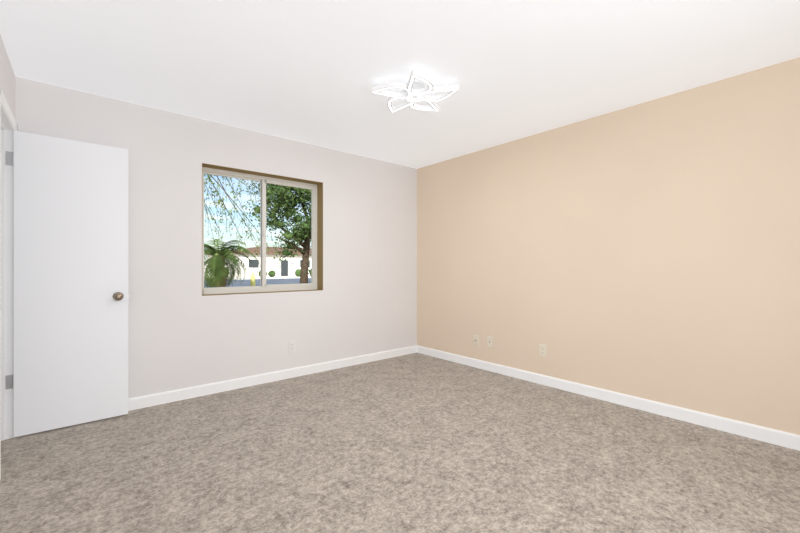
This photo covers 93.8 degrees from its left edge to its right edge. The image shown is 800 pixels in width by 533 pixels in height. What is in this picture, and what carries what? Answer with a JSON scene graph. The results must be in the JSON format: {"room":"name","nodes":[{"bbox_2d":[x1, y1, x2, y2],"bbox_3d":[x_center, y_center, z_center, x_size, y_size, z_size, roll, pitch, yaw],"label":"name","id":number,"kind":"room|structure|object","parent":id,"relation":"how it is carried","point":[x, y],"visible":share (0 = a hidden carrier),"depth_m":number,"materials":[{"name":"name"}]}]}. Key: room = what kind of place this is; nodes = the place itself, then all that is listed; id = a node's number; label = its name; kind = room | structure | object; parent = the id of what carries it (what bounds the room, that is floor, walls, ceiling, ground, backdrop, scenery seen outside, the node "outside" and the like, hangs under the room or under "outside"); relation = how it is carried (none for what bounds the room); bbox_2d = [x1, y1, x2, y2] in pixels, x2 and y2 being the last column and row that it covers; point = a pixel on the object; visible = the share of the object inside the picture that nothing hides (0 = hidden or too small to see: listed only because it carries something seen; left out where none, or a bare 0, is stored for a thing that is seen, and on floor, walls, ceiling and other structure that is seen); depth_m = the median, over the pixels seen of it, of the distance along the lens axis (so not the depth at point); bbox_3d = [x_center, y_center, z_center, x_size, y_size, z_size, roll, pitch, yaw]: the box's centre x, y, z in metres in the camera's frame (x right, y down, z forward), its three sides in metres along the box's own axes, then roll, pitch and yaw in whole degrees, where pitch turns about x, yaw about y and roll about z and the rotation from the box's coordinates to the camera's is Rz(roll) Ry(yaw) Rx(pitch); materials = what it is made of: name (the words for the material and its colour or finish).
{"room":"empty bedroom","nodes":[
{"label":"empty bedroom","id":0,"kind":"room"},
{"bbox_2d":[0,34,14,117],"bbox_3d":[-1.213,-0.080,0.796,0.120,2.440,4.524,0,0,-40],"label":"wall","id":1,"kind":"structure","parent":0,"point":[7,80],"depth_m":2.29,"materials":[{"name":"white paint"}]},
{"bbox_2d":[0,87,17,478],"bbox_3d":[-2.418,0.088,2.217,0.150,2.104,0.745,0,0,-40],"label":"door frame","id":2,"kind":"structure","parent":1,"relation":"attached to","point":[7,129],"depth_m":2.47,"materials":[{"name":"white wood"}]},
{"bbox_2d":[6,131,129,436],"bbox_3d":[-2.335,0.115,2.671,0.665,2.026,0.175,0,0,-40],"label":"door","id":3,"kind":"structure","parent":2,"relation":"attached to","point":[71,295],"depth_m":2.64,"materials":[{"name":"white paint"},{"name":"satin nickel"},{"name":"aged bronze"}]},
{"bbox_2d":[15,76,416,398],"bbox_3d":[-1.876,-0.080,3.344,5.564,2.440,0.220,0,0,-40],"label":"wall","id":4,"kind":"structure","parent":0,"point":[183,332],"depth_m":3.44,"materials":[{"name":"white paint"}]},
{"bbox_2d":[202,163,322,295],"bbox_3d":[-1.359,-0.328,3.771,1.195,1.175,0.199,0,0,-40],"label":"window","id":5,"kind":"structure","parent":4,"relation":"in","point":[319,236],"depth_m":3.81,"materials":[{"name":"beige paint"}]},
{"bbox_2d":[204,179,311,285],"bbox_3d":[-1.395,-0.333,3.804,1.079,1.060,0.037,0,0,-40],"label":"window panel","id":6,"kind":"object","parent":5,"relation":"attached to","point":[250,232],"visible":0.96,"depth_m":3.83,"materials":[{"name":"clear glass"}]},
{"bbox_2d":[128,345,416,410],"bbox_3d":[-1.198,1.093,3.766,3.744,0.093,0.013,0,0,-40],"label":"baseboard","id":7,"kind":"structure","parent":4,"relation":"attached to","point":[175,395],"depth_m":3.59,"materials":[{"name":"white wood"}]},
{"bbox_2d":[289,341,294,352],"bbox_3d":[-1.108,0.822,3.846,0.070,0.115,0.008,0,0,-40],"label":"duplex electrical outlet","id":8,"kind":"object","parent":4,"relation":"attached to","point":[291,346],"visible":1,"depth_m":3.84,"materials":[{"name":"white plastic"}]},
{"bbox_2d":[0,353,799,532],"bbox_3d":[-0.413,1.190,1.619,5.564,0.100,4.744,0,0,-40],"label":"floor","id":9,"kind":"structure","parent":0,"point":[416,443],"depth_m":2.15,"materials":[{"name":"beige carpet"}]},
{"bbox_2d":[0,0,799,168],"bbox_3d":[-0.413,-1.360,1.619,5.564,0.120,4.744,0,0,-40],"label":"ceiling","id":10,"kind":"structure","parent":0,"point":[312,72],"depth_m":2.33,"materials":[{"name":"white paint"}]},
{"bbox_2d":[370,70,458,112],"bbox_3d":[0.105,-1.259,2.735,0.612,0.082,0.609,0,0,-40],"label":"ceiling lamp","id":11,"kind":"object","parent":10,"relation":"attached to","point":[413,93],"visible":1,"depth_m":2.65,"materials":[{"name":"white plastic"}]},
{"bbox_2d":[417,57,799,434],"bbox_3d":[1.734,-0.080,3.296,0.120,2.440,4.524,0,0,-40],"label":"wall","id":12,"kind":"structure","parent":0,"point":[649,250],"depth_m":2.98,"materials":[{"name":"beige paint"}]},
{"bbox_2d":[472,335,477,345],"bbox_3d":[0.842,0.832,4.227,0.036,0.115,0.081,0,0,-40],"label":"outlet","id":13,"kind":"object","parent":12,"relation":"attached to","point":[475,340],"visible":0.98,"depth_m":4.23,"materials":[{"name":"beige plastic"}]},
{"bbox_2d":[487,336,492,347],"bbox_3d":[0.980,0.822,4.087,0.007,0.115,0.070,0,0,-40],"label":"outlet","id":14,"kind":"object","parent":12,"relation":"attached to","point":[489,341],"visible":1,"depth_m":4.09,"materials":[{"name":"beige plastic"}]},
{"bbox_2d":[539,344,545,356],"bbox_3d":[1.379,0.812,3.616,0.008,0.115,0.070,0,0,-40],"label":"duplex electrical outlet","id":15,"kind":"object","parent":12,"relation":"attached to","point":[542,350],"visible":1,"depth_m":3.61,"materials":[{"name":"beige plastic"}]},
{"bbox_2d":[417,345,799,450],"bbox_3d":[1.649,1.093,3.293,0.013,0.093,4.391,0,0,-40],"label":"baseboard","id":16,"kind":"structure","parent":12,"relation":"attached to","point":[770,435],"depth_m":2.96,"materials":[{"name":"white wood"}]},
{"label":"outside","id":17,"kind":"structure","parent":0,"visible":0},
{"bbox_2d":[204,276,310,287],"bbox_3d":[18.600,1.220,55.372,340.000,0.140,20.000,0,0,-40],"label":"ground","id":18,"kind":"structure","parent":17,"point":[277,280],"depth_m":31.71,"materials":[{"name":"concrete"}]},
{"bbox_3d":[-66.606,1.440,155.844,340.000,0.300,316.126,0,0,-40],"label":"ground","id":19,"kind":"structure","parent":17,"visible":0},
{"bbox_2d":[204,239,259,287],"bbox_3d":[-5.454,0.214,11.132,2.273,2.175,2.299,0,0,-40],"label":"palm","id":20,"kind":"object","parent":19,"relation":"on","point":[215,279],"depth_m":10.92,"materials":[{"name":"green plant"}]},
{"bbox_2d":[204,174,282,278],"bbox_3d":[-3.341,-0.998,6.786,3.242,4.596,1.261,0,0,-40],"label":"trees","id":21,"kind":"object","parent":19,"relation":"on","point":[220,199],"depth_m":7.09,"materials":[{"name":"green plant"}]},
{"bbox_2d":[250,272,255,285],"bbox_3d":[-5.021,0.740,12.788,0.172,1.100,0.174,0,0,-40],"label":"fire hydrant","id":22,"kind":"object","parent":19,"relation":"on","point":[252,281],"depth_m":12.74,"materials":[{"name":"yellow metal"}]},
{"bbox_2d":[204,247,310,276],"bbox_3d":[-20.077,-0.735,51.155,27.550,4.050,13.100,0,0,-40],"label":"house","id":23,"kind":"structure","parent":19,"relation":"on","point":[286,269],"depth_m":47.13,"materials":[{"name":"paint"}]},
{"bbox_2d":[225,269,300,276],"bbox_3d":[-16.587,0.714,45.095,10.006,1.394,2.459,0,0,-40],"label":"bushes","id":24,"kind":"object","parent":19,"relation":"on","point":[271,273],"depth_m":45.04,"materials":[{"name":"green plant"}]},
{"bbox_2d":[240,179,310,283],"bbox_3d":[-4.179,-2.417,17.439,6.084,8.353,5.458,0,0,-40],"label":"tree","id":25,"kind":"object","parent":19,"relation":"on","point":[287,199],"depth_m":16.28,"materials":[{"name":"green plant"}]}
]}

